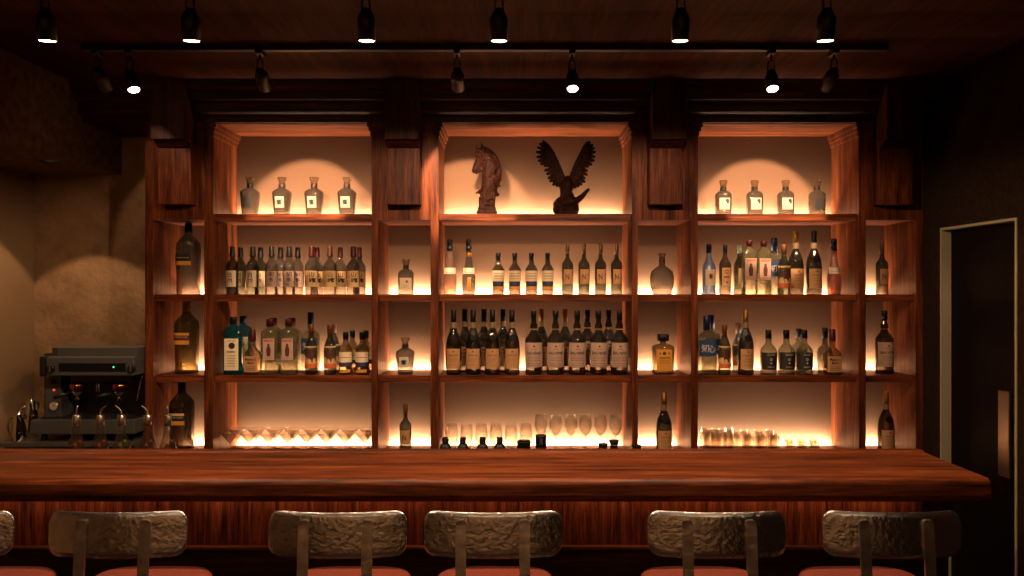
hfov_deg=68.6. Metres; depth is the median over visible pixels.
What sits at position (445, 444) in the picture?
bottle
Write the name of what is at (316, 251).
bottle
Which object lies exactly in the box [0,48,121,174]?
ceiling beam
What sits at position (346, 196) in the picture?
decanter
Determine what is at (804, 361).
bottle
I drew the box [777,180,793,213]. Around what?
decanter
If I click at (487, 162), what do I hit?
statue
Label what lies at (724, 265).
bottle
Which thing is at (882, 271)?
wine bottle
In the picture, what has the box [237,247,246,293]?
bottle
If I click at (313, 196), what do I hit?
decanter
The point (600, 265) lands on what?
wine bottle
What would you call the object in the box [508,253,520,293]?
bottle
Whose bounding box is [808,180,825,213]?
decanter
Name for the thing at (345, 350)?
bottle
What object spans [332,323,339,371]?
bottle
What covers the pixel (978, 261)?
door
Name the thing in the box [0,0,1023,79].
ceiling
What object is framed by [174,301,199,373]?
bottle
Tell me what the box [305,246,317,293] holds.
bottle
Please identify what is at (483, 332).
bottle
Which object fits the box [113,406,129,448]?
bottle
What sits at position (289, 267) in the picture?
bottle
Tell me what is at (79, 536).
bar stool
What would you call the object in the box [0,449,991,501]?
countertop
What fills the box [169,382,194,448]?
bottle
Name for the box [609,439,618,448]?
tin
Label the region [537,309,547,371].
bottle
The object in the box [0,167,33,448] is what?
wall
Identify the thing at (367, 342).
bottle
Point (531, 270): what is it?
bottle
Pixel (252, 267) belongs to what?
bottle
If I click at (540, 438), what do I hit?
jar
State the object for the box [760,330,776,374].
bottle
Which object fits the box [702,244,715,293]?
bottle
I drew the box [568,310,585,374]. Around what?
bottle
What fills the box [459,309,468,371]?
bottle
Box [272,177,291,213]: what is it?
decanter
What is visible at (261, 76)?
track spotlight
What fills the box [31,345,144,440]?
espresso machine
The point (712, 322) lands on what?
bottle
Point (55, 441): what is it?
countertop
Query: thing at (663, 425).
bottle
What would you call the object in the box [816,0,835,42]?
track spotlight
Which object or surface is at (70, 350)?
tray
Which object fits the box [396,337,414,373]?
decanter
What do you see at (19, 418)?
milk pitcher
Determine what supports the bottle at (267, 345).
on the shelving
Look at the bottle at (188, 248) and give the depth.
4.11 m
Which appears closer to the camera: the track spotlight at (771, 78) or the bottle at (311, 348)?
the track spotlight at (771, 78)
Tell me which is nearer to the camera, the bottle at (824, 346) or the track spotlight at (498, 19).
the track spotlight at (498, 19)
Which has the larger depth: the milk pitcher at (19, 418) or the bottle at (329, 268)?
the bottle at (329, 268)
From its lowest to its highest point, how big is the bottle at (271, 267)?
0.263 m
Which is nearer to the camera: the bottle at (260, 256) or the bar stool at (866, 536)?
the bar stool at (866, 536)
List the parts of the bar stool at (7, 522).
backrest, seat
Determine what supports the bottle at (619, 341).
on the shelving
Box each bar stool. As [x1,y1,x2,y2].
[0,510,56,575]
[48,510,211,575]
[268,510,410,575]
[424,510,561,575]
[641,510,785,575]
[799,510,960,575]
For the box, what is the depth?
3.28 m
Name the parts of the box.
lid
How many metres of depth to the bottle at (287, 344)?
4.07 m
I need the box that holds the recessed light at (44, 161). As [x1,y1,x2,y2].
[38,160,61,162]
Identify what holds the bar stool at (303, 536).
on the floor
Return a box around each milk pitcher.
[6,409,26,441]
[20,397,39,437]
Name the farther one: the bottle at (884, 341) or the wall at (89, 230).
the wall at (89, 230)
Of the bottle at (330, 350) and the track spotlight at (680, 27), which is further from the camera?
the bottle at (330, 350)
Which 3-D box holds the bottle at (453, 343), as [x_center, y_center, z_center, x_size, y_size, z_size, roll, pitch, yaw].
[-0.319,0.294,4.094,0.086,0.352,0.088,0,0,0]
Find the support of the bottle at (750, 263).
on the shelving
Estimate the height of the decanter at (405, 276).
0.195 m
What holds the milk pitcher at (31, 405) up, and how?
on the countertop at (55, 441)
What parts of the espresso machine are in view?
knob, handle, water spout, handle, knob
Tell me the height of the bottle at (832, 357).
0.247 m
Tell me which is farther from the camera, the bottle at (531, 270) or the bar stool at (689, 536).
the bottle at (531, 270)
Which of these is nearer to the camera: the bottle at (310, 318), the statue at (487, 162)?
the statue at (487, 162)
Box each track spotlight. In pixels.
[35,0,57,42]
[90,49,112,92]
[124,49,140,93]
[181,0,200,42]
[254,49,271,92]
[357,0,375,42]
[451,49,464,92]
[490,0,507,42]
[566,49,578,92]
[671,0,689,42]
[765,49,778,92]
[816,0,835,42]
[819,49,839,92]
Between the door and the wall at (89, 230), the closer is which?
the door
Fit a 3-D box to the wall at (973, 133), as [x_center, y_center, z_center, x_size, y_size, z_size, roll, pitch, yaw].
[2.250,0.315,0.990,0.120,2.770,6.780,0,0,0]
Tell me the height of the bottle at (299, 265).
0.263 m
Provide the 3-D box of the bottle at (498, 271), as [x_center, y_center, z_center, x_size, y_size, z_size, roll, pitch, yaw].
[-0.076,-0.080,4.169,0.070,0.230,0.072,0,0,0]
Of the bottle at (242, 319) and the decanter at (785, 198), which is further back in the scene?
the bottle at (242, 319)
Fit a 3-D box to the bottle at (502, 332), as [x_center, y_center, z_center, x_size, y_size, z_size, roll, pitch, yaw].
[-0.051,0.294,4.234,0.086,0.352,0.088,0,0,0]
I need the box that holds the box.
[517,439,530,448]
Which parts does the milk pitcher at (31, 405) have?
lid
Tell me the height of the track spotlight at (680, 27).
0.190 m
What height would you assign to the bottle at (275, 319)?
0.302 m
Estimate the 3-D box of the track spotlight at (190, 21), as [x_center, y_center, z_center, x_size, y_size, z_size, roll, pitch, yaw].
[-1.116,-0.951,2.607,0.062,0.190,0.074,0,0,0]
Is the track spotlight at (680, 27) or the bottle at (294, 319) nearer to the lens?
the track spotlight at (680, 27)
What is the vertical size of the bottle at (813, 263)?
0.352 m
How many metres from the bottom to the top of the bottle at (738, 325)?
0.271 m
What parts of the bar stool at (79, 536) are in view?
backrest, seat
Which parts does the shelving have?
post, panel, shelf, shelf, panel, shelf, post, shelf, shelf, shelf, shelf, panel, post, panel, shelf, shelf, shelf, panel, post, cornice, panel, shelf, shelf, shelf, shelf, post, panel, shelf, shelf, shelf, panel, post, panel, shelf, shelf, shelf, shelf, post, shelf, panel, shelf, shelf, panel, post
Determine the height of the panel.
0.952 m
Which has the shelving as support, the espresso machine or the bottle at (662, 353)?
the bottle at (662, 353)
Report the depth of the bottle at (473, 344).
4.06 m
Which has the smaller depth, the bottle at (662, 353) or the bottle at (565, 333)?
the bottle at (662, 353)
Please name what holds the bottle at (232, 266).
on the shelving
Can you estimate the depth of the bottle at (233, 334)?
4.06 m
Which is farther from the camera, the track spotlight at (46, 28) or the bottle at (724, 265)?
the bottle at (724, 265)
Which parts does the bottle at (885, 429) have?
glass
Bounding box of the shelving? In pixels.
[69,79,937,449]
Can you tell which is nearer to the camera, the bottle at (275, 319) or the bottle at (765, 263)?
the bottle at (765, 263)
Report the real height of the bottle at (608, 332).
0.348 m
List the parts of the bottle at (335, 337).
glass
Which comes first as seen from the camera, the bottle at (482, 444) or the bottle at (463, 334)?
the bottle at (482, 444)
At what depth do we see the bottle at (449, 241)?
4.16 m
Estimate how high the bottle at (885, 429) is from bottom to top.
0.338 m
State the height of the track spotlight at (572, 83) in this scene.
0.190 m
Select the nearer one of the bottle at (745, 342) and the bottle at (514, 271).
the bottle at (745, 342)
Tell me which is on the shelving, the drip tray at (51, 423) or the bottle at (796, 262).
the bottle at (796, 262)
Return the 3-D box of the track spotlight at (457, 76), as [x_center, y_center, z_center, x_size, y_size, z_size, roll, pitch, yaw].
[-0.243,-0.963,3.346,0.060,0.166,0.132,0,0,0]
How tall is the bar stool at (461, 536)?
1.001 m
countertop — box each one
[0,430,144,448]
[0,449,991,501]
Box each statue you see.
[472,143,501,213]
[536,140,595,213]
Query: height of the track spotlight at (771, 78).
0.190 m
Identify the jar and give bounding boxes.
[535,434,546,448]
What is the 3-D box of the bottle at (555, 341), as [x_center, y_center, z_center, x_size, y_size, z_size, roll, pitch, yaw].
[0.237,0.296,4.093,0.095,0.348,0.099,0,0,0]
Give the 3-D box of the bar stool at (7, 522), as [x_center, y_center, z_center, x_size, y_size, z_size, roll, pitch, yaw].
[-1.788,1.200,2.500,0.442,1.001,0.392,0,0,0]
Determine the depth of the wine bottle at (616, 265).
4.14 m
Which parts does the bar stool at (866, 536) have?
seat, backrest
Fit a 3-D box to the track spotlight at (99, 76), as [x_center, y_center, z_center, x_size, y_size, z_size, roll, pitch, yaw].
[-1.835,-0.963,3.346,0.064,0.166,0.131,0,0,0]
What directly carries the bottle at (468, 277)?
on the shelving
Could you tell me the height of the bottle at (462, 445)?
0.224 m
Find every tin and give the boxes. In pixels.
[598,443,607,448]
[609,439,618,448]
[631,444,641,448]
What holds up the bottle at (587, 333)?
on the shelving
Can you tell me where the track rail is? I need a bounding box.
[81,45,888,51]
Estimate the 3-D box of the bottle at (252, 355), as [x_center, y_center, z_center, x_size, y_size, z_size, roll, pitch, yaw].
[-1.411,0.347,4.079,0.091,0.247,0.067,0,0,0]
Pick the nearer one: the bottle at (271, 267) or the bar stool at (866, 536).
the bar stool at (866, 536)
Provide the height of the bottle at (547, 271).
0.230 m
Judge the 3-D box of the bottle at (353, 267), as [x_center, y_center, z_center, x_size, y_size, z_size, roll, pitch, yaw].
[-0.872,-0.097,4.119,0.072,0.263,0.074,0,0,0]
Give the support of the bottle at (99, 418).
on the station
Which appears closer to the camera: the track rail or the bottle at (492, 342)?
the track rail
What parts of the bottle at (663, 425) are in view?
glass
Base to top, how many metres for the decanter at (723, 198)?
0.195 m
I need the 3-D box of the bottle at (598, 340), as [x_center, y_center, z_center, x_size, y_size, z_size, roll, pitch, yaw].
[0.472,0.296,4.093,0.095,0.348,0.099,0,0,0]
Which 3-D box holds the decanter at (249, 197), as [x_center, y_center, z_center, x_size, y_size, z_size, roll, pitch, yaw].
[-1.450,-0.505,4.150,0.102,0.212,0.102,0,0,0]
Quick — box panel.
[0,502,952,575]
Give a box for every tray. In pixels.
[31,413,144,433]
[52,345,144,355]
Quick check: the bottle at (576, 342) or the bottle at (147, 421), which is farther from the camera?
the bottle at (576, 342)
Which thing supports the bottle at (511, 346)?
on the shelving
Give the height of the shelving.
2.770 m
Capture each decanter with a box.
[240,177,259,213]
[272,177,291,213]
[304,177,323,213]
[337,177,356,213]
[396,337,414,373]
[398,265,413,293]
[650,253,673,293]
[715,180,731,213]
[746,180,762,213]
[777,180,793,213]
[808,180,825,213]
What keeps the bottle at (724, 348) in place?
on the shelving
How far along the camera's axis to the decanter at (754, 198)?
4.12 m
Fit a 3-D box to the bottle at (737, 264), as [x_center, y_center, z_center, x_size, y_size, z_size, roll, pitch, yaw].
[1.275,-0.103,4.199,0.066,0.276,0.068,0,0,0]
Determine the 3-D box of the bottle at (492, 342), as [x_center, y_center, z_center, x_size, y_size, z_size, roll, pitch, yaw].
[-0.106,0.294,4.094,0.086,0.352,0.088,0,0,0]
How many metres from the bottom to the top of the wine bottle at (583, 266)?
0.282 m
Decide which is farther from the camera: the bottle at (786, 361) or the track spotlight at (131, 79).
the bottle at (786, 361)
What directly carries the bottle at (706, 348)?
on the shelving
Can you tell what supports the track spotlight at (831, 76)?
hanging from the track rail
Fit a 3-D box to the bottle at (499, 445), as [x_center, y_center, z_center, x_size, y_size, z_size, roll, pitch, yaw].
[-0.054,0.768,3.300,0.056,0.224,0.056,0,0,0]
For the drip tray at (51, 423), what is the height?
0.075 m
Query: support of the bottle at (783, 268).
on the shelving
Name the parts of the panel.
panel, panel, post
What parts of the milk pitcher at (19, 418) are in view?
handle, lid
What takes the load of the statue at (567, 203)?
on the shelving
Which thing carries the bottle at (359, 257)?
on the shelving
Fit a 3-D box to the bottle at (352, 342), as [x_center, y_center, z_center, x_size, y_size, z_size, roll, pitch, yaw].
[-0.898,0.354,4.219,0.074,0.232,0.075,0,0,0]
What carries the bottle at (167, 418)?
on the station
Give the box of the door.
[940,217,1016,575]
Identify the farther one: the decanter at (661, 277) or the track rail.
the decanter at (661, 277)
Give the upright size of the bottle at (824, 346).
0.249 m
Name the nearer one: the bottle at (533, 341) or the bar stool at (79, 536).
the bar stool at (79, 536)
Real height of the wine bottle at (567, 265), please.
0.282 m
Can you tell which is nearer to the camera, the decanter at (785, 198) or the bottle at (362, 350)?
the bottle at (362, 350)
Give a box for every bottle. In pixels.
[67,406,85,448]
[91,406,108,448]
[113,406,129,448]
[139,406,155,448]
[159,406,176,448]
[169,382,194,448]
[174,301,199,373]
[175,223,200,293]
[223,316,242,374]
[226,246,238,293]
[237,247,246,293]
[238,316,251,371]
[243,329,260,374]
[246,246,258,293]
[257,247,265,293]
[260,319,279,374]
[264,318,282,371]
[265,246,277,293]
[277,247,283,293]
[279,319,297,374]
[283,246,295,293]
[283,318,300,371]
[294,247,303,293]
[301,312,319,371]
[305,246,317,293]
[305,324,317,374]
[314,247,322,293]
[323,246,336,293]
[324,324,336,374]
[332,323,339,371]
[336,247,346,293]
[339,332,352,374]
[347,246,359,293]
[349,330,357,371]
[355,332,368,374]
[356,247,365,293]
[363,330,371,371]
[400,404,410,448]
[440,437,451,448]
[443,239,456,293]
[446,310,461,374]
[457,437,468,448]
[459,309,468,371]
[462,239,474,293]
[465,310,480,374]
[477,437,487,448]
[479,309,487,371]
[485,310,499,374]
[492,253,504,293]
[494,437,505,448]
[498,309,507,371]
[504,310,519,374]
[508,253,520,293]
[525,253,537,293]
[525,310,541,374]
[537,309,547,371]
[541,253,553,293]
[547,310,563,374]
[560,309,570,371]
[562,243,572,293]
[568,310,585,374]
[578,243,589,293]
[582,310,592,371]
[590,310,606,374]
[595,243,605,293]
[603,310,613,371]
[611,243,621,293]
[611,310,627,374]
[652,334,673,373]
[656,392,671,448]
[698,316,716,374]
[701,315,720,371]
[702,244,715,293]
[718,324,730,374]
[719,244,730,293]
[732,323,740,371]
[733,245,745,293]
[738,310,753,374]
[741,240,756,293]
[757,241,771,293]
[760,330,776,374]
[765,238,780,293]
[777,244,790,293]
[778,330,794,374]
[789,231,803,293]
[790,328,806,371]
[796,330,812,374]
[806,231,821,293]
[817,327,828,371]
[823,329,841,374]
[827,239,840,293]
[875,310,893,373]
[876,243,888,293]
[877,391,894,448]
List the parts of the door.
handle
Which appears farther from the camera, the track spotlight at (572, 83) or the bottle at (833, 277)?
the bottle at (833, 277)
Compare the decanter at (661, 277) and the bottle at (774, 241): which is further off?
the bottle at (774, 241)
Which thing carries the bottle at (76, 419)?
on the station
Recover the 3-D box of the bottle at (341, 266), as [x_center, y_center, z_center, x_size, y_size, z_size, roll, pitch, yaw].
[-0.967,-0.097,4.224,0.072,0.263,0.074,0,0,0]
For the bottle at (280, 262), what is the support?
on the shelving
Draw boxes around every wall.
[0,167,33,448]
[34,137,144,417]
[923,38,1023,575]
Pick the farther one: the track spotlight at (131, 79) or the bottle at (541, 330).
the bottle at (541, 330)
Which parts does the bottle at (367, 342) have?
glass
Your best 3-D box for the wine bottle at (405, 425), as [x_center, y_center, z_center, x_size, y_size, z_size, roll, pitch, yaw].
[-0.582,0.771,4.099,0.064,0.268,0.066,0,0,0]
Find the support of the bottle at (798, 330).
on the shelving

